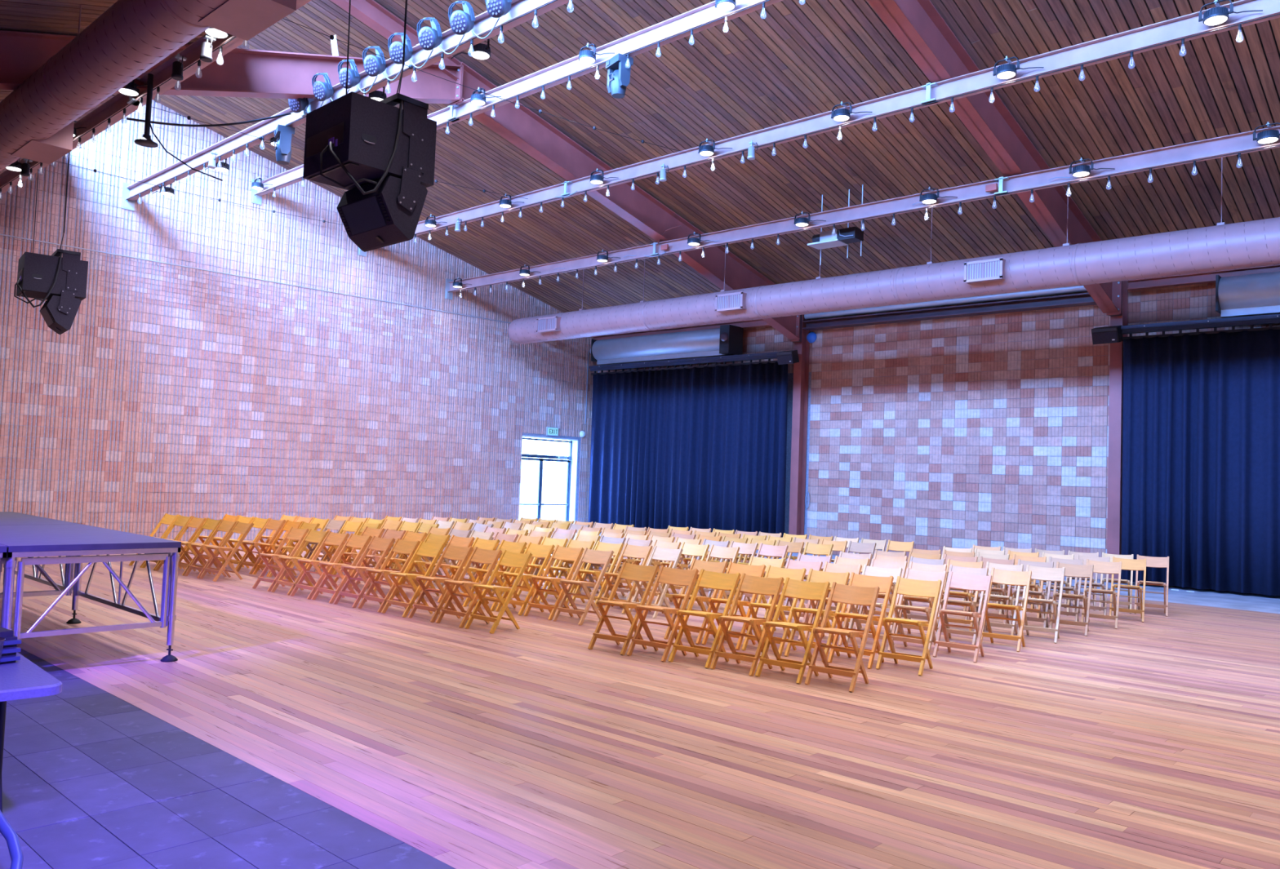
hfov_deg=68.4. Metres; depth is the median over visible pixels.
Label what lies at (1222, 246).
air duct
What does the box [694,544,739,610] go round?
folding chair
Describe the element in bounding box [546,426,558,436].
exit sign
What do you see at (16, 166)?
pendant lamp
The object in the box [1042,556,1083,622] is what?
folding chair
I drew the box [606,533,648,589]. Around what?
folding chair
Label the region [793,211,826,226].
pendant lamp
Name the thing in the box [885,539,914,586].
folding chair
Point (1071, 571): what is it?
folding chair
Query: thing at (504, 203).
pendant lamp
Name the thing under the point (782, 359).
grille
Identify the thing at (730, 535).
folding chair
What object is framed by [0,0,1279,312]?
ceiling
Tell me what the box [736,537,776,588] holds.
folding chair
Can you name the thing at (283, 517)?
folding chair
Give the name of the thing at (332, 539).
folding chair
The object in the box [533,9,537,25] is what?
bulb
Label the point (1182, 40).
socket
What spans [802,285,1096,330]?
beam
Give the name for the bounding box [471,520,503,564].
folding chair
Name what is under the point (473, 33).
jumper cable
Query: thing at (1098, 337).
grille
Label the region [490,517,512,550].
folding chair
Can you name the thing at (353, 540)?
folding chair
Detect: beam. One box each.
[0,0,311,195]
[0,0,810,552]
[121,0,573,210]
[250,0,783,204]
[357,0,1279,257]
[444,125,1279,300]
[592,319,771,340]
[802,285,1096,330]
[866,0,1128,583]
[1126,264,1279,291]
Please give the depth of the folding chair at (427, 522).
16.42 m
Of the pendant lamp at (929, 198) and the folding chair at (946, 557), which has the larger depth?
the pendant lamp at (929, 198)
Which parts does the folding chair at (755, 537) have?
backrest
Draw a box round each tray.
[596,351,728,364]
[1221,305,1279,318]
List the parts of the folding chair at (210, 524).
rail, leg, seat, post, leg, backrest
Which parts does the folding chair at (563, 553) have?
leg, post, rail, cross rod, seat, leg, post, backrest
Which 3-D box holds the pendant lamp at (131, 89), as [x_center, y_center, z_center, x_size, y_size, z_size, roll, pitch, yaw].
[-6.284,-4.413,11.835,0.572,0.255,0.294,2,-3,10]
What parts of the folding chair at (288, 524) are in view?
rail, leg, post, seat, leg, backrest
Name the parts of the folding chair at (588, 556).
post, leg, rail, cross rod, seat, rail, leg, post, backrest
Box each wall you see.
[0,99,598,541]
[597,282,1279,596]
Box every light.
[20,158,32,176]
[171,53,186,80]
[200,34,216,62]
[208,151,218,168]
[273,122,294,164]
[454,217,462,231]
[605,52,633,98]
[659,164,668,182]
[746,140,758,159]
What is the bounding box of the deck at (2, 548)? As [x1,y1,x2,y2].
[0,544,7,578]
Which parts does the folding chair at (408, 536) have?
leg, post, seat, leg, backrest, post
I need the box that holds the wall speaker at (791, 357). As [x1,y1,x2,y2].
[776,350,799,364]
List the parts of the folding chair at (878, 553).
backrest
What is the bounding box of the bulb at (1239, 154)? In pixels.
[1237,152,1240,165]
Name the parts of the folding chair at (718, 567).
post, leg, rail, seat, leg, backrest, post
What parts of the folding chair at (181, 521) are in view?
backrest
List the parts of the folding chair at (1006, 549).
backrest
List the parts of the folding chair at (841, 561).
post, rail, backrest, post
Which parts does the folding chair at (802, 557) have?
leg, post, rail, backrest, post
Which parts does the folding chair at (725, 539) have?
seat, backrest, post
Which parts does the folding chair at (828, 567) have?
post, leg, backrest, leg, post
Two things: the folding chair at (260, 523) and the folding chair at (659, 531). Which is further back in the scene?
the folding chair at (659, 531)
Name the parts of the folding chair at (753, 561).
post, backrest, leg, post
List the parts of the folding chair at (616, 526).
backrest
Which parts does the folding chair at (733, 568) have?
post, leg, rail, seat, backrest, leg, post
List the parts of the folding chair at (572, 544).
leg, rail, post, seat, leg, backrest, post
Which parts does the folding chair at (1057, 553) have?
backrest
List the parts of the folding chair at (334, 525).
leg, post, leg, backrest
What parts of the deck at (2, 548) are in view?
edge trim, deck panel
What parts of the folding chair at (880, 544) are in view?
backrest, post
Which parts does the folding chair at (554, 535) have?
post, seat, backrest, post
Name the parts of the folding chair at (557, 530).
backrest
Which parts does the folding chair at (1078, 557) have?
post, leg, rail, seat, cross rod, seat pivot rail, backrest, leg, post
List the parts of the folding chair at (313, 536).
rail, leg, post, seat, leg, backrest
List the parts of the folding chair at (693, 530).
backrest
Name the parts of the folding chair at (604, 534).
rail, backrest, post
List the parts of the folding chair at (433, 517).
backrest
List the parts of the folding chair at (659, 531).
backrest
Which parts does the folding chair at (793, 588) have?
post, leg, rail, cross rod, seat, rail, seat pivot rail, backrest, leg, post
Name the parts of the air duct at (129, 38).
hanger rod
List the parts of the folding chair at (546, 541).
rail, leg, post, seat, leg, post, backrest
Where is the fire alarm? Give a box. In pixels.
[579,431,585,437]
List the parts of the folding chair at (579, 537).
leg, post, post, backrest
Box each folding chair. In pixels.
[128,513,178,568]
[142,515,191,570]
[155,516,206,571]
[177,517,222,576]
[184,519,236,578]
[198,514,239,561]
[199,520,253,582]
[212,515,254,568]
[227,516,269,570]
[235,518,286,574]
[252,520,302,577]
[252,526,309,591]
[255,514,297,561]
[267,521,319,579]
[271,528,328,595]
[275,515,313,566]
[288,517,328,568]
[289,531,349,599]
[302,519,346,572]
[311,533,372,604]
[315,520,363,574]
[317,515,351,561]
[325,516,368,561]
[331,526,385,586]
[332,521,381,575]
[333,536,395,608]
[342,517,385,566]
[352,528,405,588]
[357,538,420,613]
[366,519,402,568]
[373,530,427,592]
[374,515,401,555]
[378,520,420,571]
[380,516,419,564]
[381,541,445,617]
[394,522,439,572]
[397,518,436,559]
[397,533,450,596]
[407,526,450,575]
[408,543,473,622]
[420,534,475,603]
[422,520,454,562]
[424,528,471,586]
[431,515,448,521]
[433,520,473,570]
[435,546,502,628]
[443,517,467,562]
[443,529,494,591]
[444,537,499,607]
[447,518,485,561]
[464,550,532,634]
[465,522,493,575]
[466,526,506,573]
[468,532,518,595]
[468,539,527,611]
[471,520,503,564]
[476,516,495,524]
[484,528,528,581]
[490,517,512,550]
[491,533,542,598]
[495,542,555,615]
[496,521,523,564]
[498,519,531,558]
[502,523,542,568]
[510,529,551,586]
[513,525,554,574]
[516,536,568,602]
[520,516,537,521]
[523,545,583,620]
[525,520,550,562]
[528,531,575,586]
[537,518,555,528]
[537,527,577,574]
[540,521,570,565]
[541,538,595,603]
[550,519,574,557]
[551,523,589,567]
[552,533,599,593]
[552,547,613,625]
[556,520,593,565]
[559,529,600,582]
[565,525,601,576]
[568,541,623,609]
[579,535,626,595]
[586,531,624,584]
[587,561,658,655]
[592,522,613,568]
[593,527,624,571]
[596,523,634,568]
[597,543,653,613]
[605,537,652,599]
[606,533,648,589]
[615,528,647,579]
[618,525,647,564]
[626,565,698,662]
[628,546,682,618]
[631,530,671,581]
[631,534,675,586]
[631,539,680,604]
[645,527,669,568]
[653,532,696,586]
[655,528,692,576]
[655,537,701,595]
[659,525,688,566]
[661,542,709,608]
[663,558,728,644]
[668,568,741,668]
[675,527,711,568]
[681,530,716,564]
[683,534,721,588]
[684,538,729,597]
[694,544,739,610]
[702,561,765,650]
[704,528,734,561]
[705,536,747,591]
[706,532,741,568]
[710,573,783,676]
[713,541,758,601]
[728,529,758,563]
[728,555,785,631]
[731,533,766,562]
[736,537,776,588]
[741,564,806,656]
[742,543,788,604]
[748,531,782,558]
[755,577,830,684]
[761,535,792,585]
[766,558,822,640]
[772,540,804,599]
[775,533,807,560]
[783,537,819,582]
[783,553,831,624]
[784,568,849,662]
[803,542,833,579]
[804,534,833,578]
[804,561,862,645]
[804,582,879,692]
[817,538,847,556]
[819,555,869,628]
[827,572,893,669]
[829,551,871,622]
[831,536,859,582]
[845,564,902,644]
[846,541,875,573]
[854,558,907,632]
[857,537,886,554]
[862,553,907,616]
[873,549,906,610]
[875,576,942,675]
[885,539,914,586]
[887,568,946,653]
[895,561,946,634]
[901,555,945,620]
[904,551,941,614]
[909,547,941,605]
[933,571,991,662]
[934,559,983,631]
[935,564,988,644]
[941,546,972,606]
[942,550,974,611]
[943,554,977,624]
[968,548,1004,609]
[969,551,1008,614]
[970,556,1014,624]
[972,544,1000,602]
[978,561,1023,635]
[981,567,1031,652]
[1001,546,1031,597]
[1003,550,1039,613]
[1008,554,1046,617]
[1008,559,1053,627]
[1017,564,1065,644]
[1030,548,1064,603]
[1035,552,1074,616]
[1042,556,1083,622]
[1048,561,1093,636]
[1063,550,1098,610]
[1072,554,1109,619]
[1080,559,1121,629]
[1099,552,1133,613]
[1109,556,1146,622]
[1134,554,1168,617]
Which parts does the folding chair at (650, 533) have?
backrest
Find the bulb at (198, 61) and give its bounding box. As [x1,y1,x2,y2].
[197,60,200,75]
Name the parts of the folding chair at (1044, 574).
post, leg, rail, cross rod, seat, seat pivot rail, backrest, leg, post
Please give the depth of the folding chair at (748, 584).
8.39 m
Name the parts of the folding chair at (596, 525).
backrest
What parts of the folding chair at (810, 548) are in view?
post, backrest, post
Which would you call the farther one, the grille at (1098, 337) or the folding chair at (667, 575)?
the grille at (1098, 337)
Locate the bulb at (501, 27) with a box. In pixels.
[500,25,502,40]
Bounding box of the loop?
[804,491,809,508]
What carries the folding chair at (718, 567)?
on the floor
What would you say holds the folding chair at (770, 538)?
on the floor
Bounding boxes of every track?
[589,351,779,371]
[1120,314,1279,334]
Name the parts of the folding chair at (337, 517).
backrest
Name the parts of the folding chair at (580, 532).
backrest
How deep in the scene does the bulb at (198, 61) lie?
10.66 m
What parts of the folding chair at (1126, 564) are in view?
post, leg, seat, rail, cross rod, backrest, seat pivot rail, leg, post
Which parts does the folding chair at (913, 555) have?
post, backrest, post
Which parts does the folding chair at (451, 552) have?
rail, leg, post, cross rod, seat, leg, post, backrest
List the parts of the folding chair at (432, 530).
leg, post, leg, post, backrest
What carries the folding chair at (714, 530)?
on the floor
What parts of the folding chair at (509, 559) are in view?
rail, post, leg, cross rod, seat, rail, leg, post, backrest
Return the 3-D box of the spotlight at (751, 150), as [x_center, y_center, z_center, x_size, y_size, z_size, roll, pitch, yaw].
[1.767,-4.434,14.650,0.187,0.290,0.142,0,-4,42]
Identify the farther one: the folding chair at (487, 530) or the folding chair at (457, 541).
the folding chair at (487, 530)
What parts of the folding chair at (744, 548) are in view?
rail, post, backrest, post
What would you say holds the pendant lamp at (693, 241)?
attached to the beam at (1240, 142)
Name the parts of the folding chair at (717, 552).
leg, post, backrest, leg, post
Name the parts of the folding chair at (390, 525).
backrest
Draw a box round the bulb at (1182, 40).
[1181,38,1184,53]
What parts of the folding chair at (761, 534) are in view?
backrest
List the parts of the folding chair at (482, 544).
rail, leg, post, seat, leg, post, backrest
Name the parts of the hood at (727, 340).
plate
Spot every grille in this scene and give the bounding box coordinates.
[537,318,555,330]
[717,293,741,309]
[777,355,792,364]
[966,261,999,279]
[1092,331,1117,344]
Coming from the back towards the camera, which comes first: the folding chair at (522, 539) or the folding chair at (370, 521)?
the folding chair at (370, 521)
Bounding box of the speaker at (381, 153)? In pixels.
[302,0,436,252]
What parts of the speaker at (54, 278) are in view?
panel, grille panel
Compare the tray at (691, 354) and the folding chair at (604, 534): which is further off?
the tray at (691, 354)
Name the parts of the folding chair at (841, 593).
post, leg, rail, cross rod, seat, rail, seat pivot rail, backrest, leg, post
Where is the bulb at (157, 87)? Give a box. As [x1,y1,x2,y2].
[156,86,159,100]
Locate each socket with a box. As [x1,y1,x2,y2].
[197,60,200,66]
[218,46,222,53]
[1181,38,1184,44]
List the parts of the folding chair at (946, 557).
cross rod, backrest, leg, post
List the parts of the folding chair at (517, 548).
rail, leg, post, seat, leg, post, backrest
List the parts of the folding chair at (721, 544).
post, rail, backrest, post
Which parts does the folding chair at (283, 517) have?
seat, post, post, backrest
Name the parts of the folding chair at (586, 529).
backrest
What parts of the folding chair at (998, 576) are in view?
post, leg, rail, cross rod, seat, seat pivot rail, backrest, leg, post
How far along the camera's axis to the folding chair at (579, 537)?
13.55 m
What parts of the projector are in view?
threaded rod, threaded rod, threaded rod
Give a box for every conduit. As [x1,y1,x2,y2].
[0,234,510,323]
[585,351,588,424]
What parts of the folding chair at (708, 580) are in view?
post, leg, rail, cross rod, seat, rail, backrest, leg, post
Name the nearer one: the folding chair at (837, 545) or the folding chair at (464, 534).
the folding chair at (464, 534)
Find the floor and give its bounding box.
[0,533,1279,868]
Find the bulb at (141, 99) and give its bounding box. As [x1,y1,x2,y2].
[139,97,142,111]
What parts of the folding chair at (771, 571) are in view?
post, leg, rail, cross rod, seat, seat pivot rail, backrest, leg, post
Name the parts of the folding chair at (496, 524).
backrest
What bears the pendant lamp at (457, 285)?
hanging from the beam at (1240, 142)
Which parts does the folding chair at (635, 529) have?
backrest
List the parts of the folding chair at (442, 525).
backrest, post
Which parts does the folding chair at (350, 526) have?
leg, post, post, backrest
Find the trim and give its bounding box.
[517,435,578,523]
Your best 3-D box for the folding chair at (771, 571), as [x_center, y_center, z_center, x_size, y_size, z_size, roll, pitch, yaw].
[1.337,1.740,9.368,0.412,0.822,0.558,0,-3,35]
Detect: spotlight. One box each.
[288,97,308,113]
[311,72,333,101]
[337,59,359,88]
[362,46,386,76]
[387,32,413,64]
[417,17,442,50]
[448,0,475,35]
[484,0,511,17]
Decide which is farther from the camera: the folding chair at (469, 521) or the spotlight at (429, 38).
the folding chair at (469, 521)
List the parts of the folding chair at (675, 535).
backrest, post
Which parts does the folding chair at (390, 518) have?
backrest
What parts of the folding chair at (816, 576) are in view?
leg, post, rail, cross rod, seat, seat pivot rail, backrest, leg, post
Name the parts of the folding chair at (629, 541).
leg, rail, post, backrest, post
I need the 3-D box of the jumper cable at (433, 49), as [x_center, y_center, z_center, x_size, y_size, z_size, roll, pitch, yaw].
[-2.741,-4.670,11.782,0.510,0.172,0.016,0,-4,42]
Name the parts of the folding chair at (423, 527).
post, post, backrest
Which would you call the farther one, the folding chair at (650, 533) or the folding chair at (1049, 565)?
the folding chair at (650, 533)
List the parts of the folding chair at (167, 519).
backrest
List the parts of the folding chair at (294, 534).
rail, leg, post, seat, leg, backrest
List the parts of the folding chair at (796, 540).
post, backrest, post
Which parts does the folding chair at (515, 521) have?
backrest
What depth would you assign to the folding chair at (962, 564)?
11.15 m
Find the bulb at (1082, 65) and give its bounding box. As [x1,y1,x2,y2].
[1080,64,1083,78]
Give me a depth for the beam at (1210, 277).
17.55 m
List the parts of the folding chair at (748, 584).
post, leg, rail, cross rod, seat, rail, backrest, leg, post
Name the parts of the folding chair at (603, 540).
leg, post, backrest, post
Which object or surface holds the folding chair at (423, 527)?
on the floor
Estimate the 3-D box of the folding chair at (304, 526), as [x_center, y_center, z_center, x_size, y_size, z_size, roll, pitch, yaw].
[-5.113,1.711,13.925,0.412,0.822,0.558,0,-3,39]
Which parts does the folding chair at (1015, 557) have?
rail, backrest, leg, post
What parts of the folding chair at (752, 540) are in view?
post, backrest, post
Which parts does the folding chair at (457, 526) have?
post, backrest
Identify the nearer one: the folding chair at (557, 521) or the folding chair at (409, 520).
the folding chair at (409, 520)
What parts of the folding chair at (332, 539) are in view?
rail, leg, post, seat, leg, post, backrest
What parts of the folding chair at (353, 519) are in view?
post, backrest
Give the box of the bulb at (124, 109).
[123,108,125,121]
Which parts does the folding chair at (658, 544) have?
post, rail, leg, backrest, post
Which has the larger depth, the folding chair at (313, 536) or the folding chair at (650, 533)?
the folding chair at (650, 533)
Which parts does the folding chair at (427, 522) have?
backrest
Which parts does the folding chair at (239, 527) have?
rail, leg, post, seat, leg, backrest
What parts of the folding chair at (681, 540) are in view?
post, rail, seat, backrest, post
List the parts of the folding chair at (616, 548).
leg, post, rail, seat, leg, backrest, post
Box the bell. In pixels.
[806,332,816,342]
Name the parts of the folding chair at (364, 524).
post, backrest, post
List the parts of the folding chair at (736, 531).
backrest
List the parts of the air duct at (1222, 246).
grille frame, hanger rod, hanger rod, hanger rod, grille frame, hanger rod, hanger rod, grille frame, hanger rod, hanger rod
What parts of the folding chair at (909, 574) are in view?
post, leg, rail, seat, seat pivot rail, backrest, leg, post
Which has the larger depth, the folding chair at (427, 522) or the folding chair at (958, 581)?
the folding chair at (427, 522)
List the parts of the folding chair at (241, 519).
leg, seat, leg, backrest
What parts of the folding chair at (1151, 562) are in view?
post, leg, rail, seat, cross rod, seat pivot rail, backrest, leg, post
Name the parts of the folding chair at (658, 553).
post, leg, rail, leg, backrest, post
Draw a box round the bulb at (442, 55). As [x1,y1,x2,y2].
[440,53,444,66]
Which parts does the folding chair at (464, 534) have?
leg, leg, post, backrest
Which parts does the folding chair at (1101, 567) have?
post, leg, rail, seat, cross rod, seat pivot rail, backrest, leg, post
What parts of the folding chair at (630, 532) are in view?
backrest, post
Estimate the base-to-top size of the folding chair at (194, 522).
0.822 m
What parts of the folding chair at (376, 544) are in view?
rail, leg, post, cross rod, seat, leg, post, backrest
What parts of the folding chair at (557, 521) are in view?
backrest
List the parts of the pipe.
loose cord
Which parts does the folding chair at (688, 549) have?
post, leg, rail, backrest, post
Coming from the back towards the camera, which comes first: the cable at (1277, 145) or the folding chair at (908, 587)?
the cable at (1277, 145)
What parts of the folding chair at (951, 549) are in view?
post, backrest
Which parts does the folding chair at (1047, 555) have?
post, backrest, leg, post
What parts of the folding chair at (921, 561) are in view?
leg, rail, cross rod, backrest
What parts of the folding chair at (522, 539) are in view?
leg, post, post, backrest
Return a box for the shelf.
[807,239,848,249]
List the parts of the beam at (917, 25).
knee plate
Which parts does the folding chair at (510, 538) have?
leg, post, post, backrest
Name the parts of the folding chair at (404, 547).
rail, leg, post, cross rod, seat, leg, post, backrest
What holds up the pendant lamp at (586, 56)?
hanging from the beam at (705, 14)
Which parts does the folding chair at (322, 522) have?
backrest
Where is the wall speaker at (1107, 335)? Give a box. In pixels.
[1091,325,1123,344]
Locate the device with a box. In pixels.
[0,626,21,664]
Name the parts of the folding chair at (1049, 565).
post, leg, rail, seat, cross rod, seat pivot rail, backrest, leg, post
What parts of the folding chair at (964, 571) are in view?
post, leg, rail, seat, seat pivot rail, backrest, leg, post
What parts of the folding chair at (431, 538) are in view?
rail, leg, post, cross rod, seat, leg, post, backrest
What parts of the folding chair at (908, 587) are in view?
post, leg, rail, cross rod, seat, rail, seat pivot rail, backrest, leg, post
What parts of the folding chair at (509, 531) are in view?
post, backrest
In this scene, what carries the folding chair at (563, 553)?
on the floor
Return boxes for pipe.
[133,73,222,181]
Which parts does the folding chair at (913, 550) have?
backrest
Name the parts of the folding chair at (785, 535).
backrest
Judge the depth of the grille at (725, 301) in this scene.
19.50 m
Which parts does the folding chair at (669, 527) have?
backrest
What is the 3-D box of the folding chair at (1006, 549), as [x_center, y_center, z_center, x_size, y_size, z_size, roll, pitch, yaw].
[5.659,2.128,14.227,0.412,0.822,0.558,1,-3,30]
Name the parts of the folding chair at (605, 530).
backrest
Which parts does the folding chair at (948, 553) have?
cross rod, backrest, post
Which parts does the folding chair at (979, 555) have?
post, backrest, leg, post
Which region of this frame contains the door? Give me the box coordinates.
[519,437,572,530]
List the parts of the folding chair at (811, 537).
backrest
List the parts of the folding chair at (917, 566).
post, leg, rail, seat, seat pivot rail, backrest, leg, post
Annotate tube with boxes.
[0,810,23,868]
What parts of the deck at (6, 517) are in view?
deck panel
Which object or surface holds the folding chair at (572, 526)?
on the floor
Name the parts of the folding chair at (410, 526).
post, post, backrest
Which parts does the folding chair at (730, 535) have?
backrest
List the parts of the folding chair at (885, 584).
post, leg, rail, cross rod, seat, seat pivot rail, rail, backrest, leg, post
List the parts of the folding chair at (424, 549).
rail, leg, post, cross rod, seat, leg, post, backrest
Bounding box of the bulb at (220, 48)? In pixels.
[218,46,222,62]
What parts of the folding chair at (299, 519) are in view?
backrest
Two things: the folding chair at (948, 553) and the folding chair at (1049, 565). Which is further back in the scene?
the folding chair at (948, 553)
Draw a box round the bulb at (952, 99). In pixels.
[951,97,953,110]
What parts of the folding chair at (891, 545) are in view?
post, backrest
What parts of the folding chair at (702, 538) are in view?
post, seat, backrest, post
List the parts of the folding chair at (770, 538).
backrest, post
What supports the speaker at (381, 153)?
hanging from the beam at (162, 73)
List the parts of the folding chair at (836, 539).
backrest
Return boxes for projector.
[807,184,863,265]
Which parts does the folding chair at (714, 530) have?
backrest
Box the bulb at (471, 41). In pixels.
[470,39,473,53]
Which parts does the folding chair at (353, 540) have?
rail, leg, post, cross rod, seat, leg, post, backrest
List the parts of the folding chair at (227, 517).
seat, backrest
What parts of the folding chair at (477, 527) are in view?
backrest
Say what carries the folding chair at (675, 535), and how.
on the floor
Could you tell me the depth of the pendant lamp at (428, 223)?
20.29 m
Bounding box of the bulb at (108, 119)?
[107,118,111,130]
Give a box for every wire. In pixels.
[55,160,343,225]
[111,94,528,199]
[284,18,684,152]
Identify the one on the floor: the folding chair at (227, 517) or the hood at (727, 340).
the folding chair at (227, 517)
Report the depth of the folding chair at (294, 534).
12.58 m
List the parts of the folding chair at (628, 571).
post, leg, rail, cross rod, seat, rail, leg, backrest, post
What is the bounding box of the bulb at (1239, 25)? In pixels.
[1238,24,1241,39]
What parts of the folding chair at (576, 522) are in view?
backrest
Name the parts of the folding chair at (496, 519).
backrest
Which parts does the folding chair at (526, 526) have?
backrest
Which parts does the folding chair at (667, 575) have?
post, leg, rail, cross rod, seat, rail, leg, backrest, post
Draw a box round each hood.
[589,324,743,364]
[1215,271,1279,318]
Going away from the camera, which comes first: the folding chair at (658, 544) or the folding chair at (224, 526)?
the folding chair at (658, 544)
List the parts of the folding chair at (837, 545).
backrest, post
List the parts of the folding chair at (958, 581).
post, leg, rail, cross rod, seat, rail, seat pivot rail, backrest, leg, post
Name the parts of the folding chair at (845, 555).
rail, backrest, post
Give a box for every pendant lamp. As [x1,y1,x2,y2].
[5,157,31,171]
[73,120,86,137]
[118,77,146,96]
[151,183,174,195]
[204,26,229,38]
[204,158,229,172]
[251,177,272,190]
[258,137,276,146]
[368,86,386,101]
[424,214,447,226]
[450,39,490,59]
[452,277,471,288]
[470,87,501,105]
[498,193,524,208]
[519,264,540,275]
[578,43,614,63]
[590,168,618,184]
[596,249,618,262]
[687,231,711,245]
[697,138,732,155]
[715,0,735,11]
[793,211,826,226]
[831,101,871,121]
[919,186,957,204]
[992,56,1044,79]
[1069,157,1115,177]
[1198,0,1262,26]
[1253,121,1279,143]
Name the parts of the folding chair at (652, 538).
seat, backrest, post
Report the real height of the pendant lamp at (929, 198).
0.255 m
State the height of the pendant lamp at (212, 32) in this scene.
0.255 m
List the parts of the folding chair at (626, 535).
rail, seat, backrest, post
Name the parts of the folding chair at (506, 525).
backrest, post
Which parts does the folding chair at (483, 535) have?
leg, post, post, backrest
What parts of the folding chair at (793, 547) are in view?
backrest, post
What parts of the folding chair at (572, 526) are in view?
backrest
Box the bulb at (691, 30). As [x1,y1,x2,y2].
[690,29,693,42]
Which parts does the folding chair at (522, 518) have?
backrest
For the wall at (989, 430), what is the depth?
20.56 m
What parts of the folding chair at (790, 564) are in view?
leg, post, backrest, leg, post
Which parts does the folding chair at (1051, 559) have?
post, leg, rail, cross rod, seat, seat pivot rail, backrest, leg, post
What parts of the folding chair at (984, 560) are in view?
cross rod, rail, backrest, seat, seat pivot rail, leg, post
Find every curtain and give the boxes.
[588,359,787,537]
[1120,324,1279,595]
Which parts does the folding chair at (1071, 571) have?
post, leg, rail, cross rod, seat, seat pivot rail, backrest, leg, post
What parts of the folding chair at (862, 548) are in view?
post, backrest, post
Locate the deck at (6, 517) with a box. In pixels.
[0,511,81,594]
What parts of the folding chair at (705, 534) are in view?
backrest, post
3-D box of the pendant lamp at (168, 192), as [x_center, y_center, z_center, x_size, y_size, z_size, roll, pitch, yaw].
[-9.127,-4.702,17.909,0.572,0.255,0.294,2,-3,10]
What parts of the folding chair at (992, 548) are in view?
backrest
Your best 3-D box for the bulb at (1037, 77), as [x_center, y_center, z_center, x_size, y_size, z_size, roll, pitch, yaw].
[4.986,-4.402,11.821,0.074,0.198,0.074,0,-4,42]
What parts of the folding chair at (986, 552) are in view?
backrest, post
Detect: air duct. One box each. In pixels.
[0,0,296,171]
[507,157,1279,344]
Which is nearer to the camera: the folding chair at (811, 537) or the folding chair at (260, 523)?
the folding chair at (260, 523)
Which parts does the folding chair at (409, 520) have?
post, backrest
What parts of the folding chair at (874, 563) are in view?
post, leg, rail, seat, backrest, leg, post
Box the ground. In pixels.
[519,505,564,520]
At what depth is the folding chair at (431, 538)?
12.50 m
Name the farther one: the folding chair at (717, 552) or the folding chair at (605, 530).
the folding chair at (605, 530)
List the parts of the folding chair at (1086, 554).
post, leg, rail, seat pivot rail, backrest, leg, post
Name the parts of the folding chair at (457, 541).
rail, post, seat, leg, post, backrest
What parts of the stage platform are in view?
leg, leg, deck panel, edge trim, leg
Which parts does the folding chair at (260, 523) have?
rail, leg, seat, leg, backrest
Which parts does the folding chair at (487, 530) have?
backrest, post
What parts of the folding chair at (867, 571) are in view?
leg, post, rail, backrest, seat, leg, post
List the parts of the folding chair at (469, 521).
backrest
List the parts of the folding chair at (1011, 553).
backrest, post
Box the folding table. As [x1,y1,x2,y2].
[0,652,62,813]
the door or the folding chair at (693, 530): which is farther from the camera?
the door
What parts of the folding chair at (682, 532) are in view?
backrest, post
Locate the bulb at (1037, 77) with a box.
[1035,75,1038,89]
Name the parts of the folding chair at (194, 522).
leg, post, backrest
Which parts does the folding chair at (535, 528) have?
backrest, post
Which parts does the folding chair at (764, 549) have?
post, rail, backrest, post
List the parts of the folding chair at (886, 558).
rail, backrest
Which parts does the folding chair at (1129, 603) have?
post, rail, seat, cross rod, seat pivot rail, backrest, leg, post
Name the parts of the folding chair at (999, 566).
leg, rail, seat, cross rod, seat pivot rail, backrest, leg, post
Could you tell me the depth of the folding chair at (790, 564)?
10.47 m
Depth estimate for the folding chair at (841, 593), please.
7.90 m
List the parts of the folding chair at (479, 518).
backrest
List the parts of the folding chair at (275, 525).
rail, leg, seat, post, leg, backrest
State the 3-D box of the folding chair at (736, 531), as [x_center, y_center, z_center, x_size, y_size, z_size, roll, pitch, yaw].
[1.713,2.074,16.232,0.412,0.822,0.558,0,-3,34]
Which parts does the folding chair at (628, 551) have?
seat, leg, post, rail, cross rod, leg, backrest, post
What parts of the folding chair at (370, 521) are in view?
post, backrest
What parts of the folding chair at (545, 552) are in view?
leg, post, rail, cross rod, seat, leg, post, backrest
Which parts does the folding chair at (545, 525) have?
backrest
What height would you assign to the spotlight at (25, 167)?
0.290 m
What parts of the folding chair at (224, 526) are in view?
rail, leg, seat, leg, backrest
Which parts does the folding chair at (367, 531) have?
seat, post, leg, leg, post, backrest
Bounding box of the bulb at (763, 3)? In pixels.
[762,2,764,16]
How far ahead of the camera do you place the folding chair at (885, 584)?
8.88 m
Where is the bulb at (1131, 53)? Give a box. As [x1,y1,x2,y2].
[1129,51,1133,66]
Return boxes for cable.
[0,36,236,188]
[125,0,557,200]
[126,112,290,127]
[254,0,770,195]
[356,75,377,93]
[382,62,405,80]
[408,48,433,68]
[417,13,1279,234]
[439,34,464,54]
[449,145,1279,292]
[471,17,499,39]
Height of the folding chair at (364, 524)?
0.822 m
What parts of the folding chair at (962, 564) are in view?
post, rail, cross rod, seat, seat pivot rail, backrest, leg, post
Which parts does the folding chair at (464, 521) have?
backrest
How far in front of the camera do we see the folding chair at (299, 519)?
15.60 m
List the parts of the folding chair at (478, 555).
rail, leg, post, cross rod, seat, leg, post, backrest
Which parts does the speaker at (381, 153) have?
panel, grille panel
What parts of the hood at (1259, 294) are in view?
plate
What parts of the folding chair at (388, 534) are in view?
post, leg, seat, leg, post, backrest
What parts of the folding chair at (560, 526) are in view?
backrest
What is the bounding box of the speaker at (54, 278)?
[13,151,88,334]
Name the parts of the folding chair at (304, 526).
leg, post, seat, leg, post, backrest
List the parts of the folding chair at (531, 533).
post, backrest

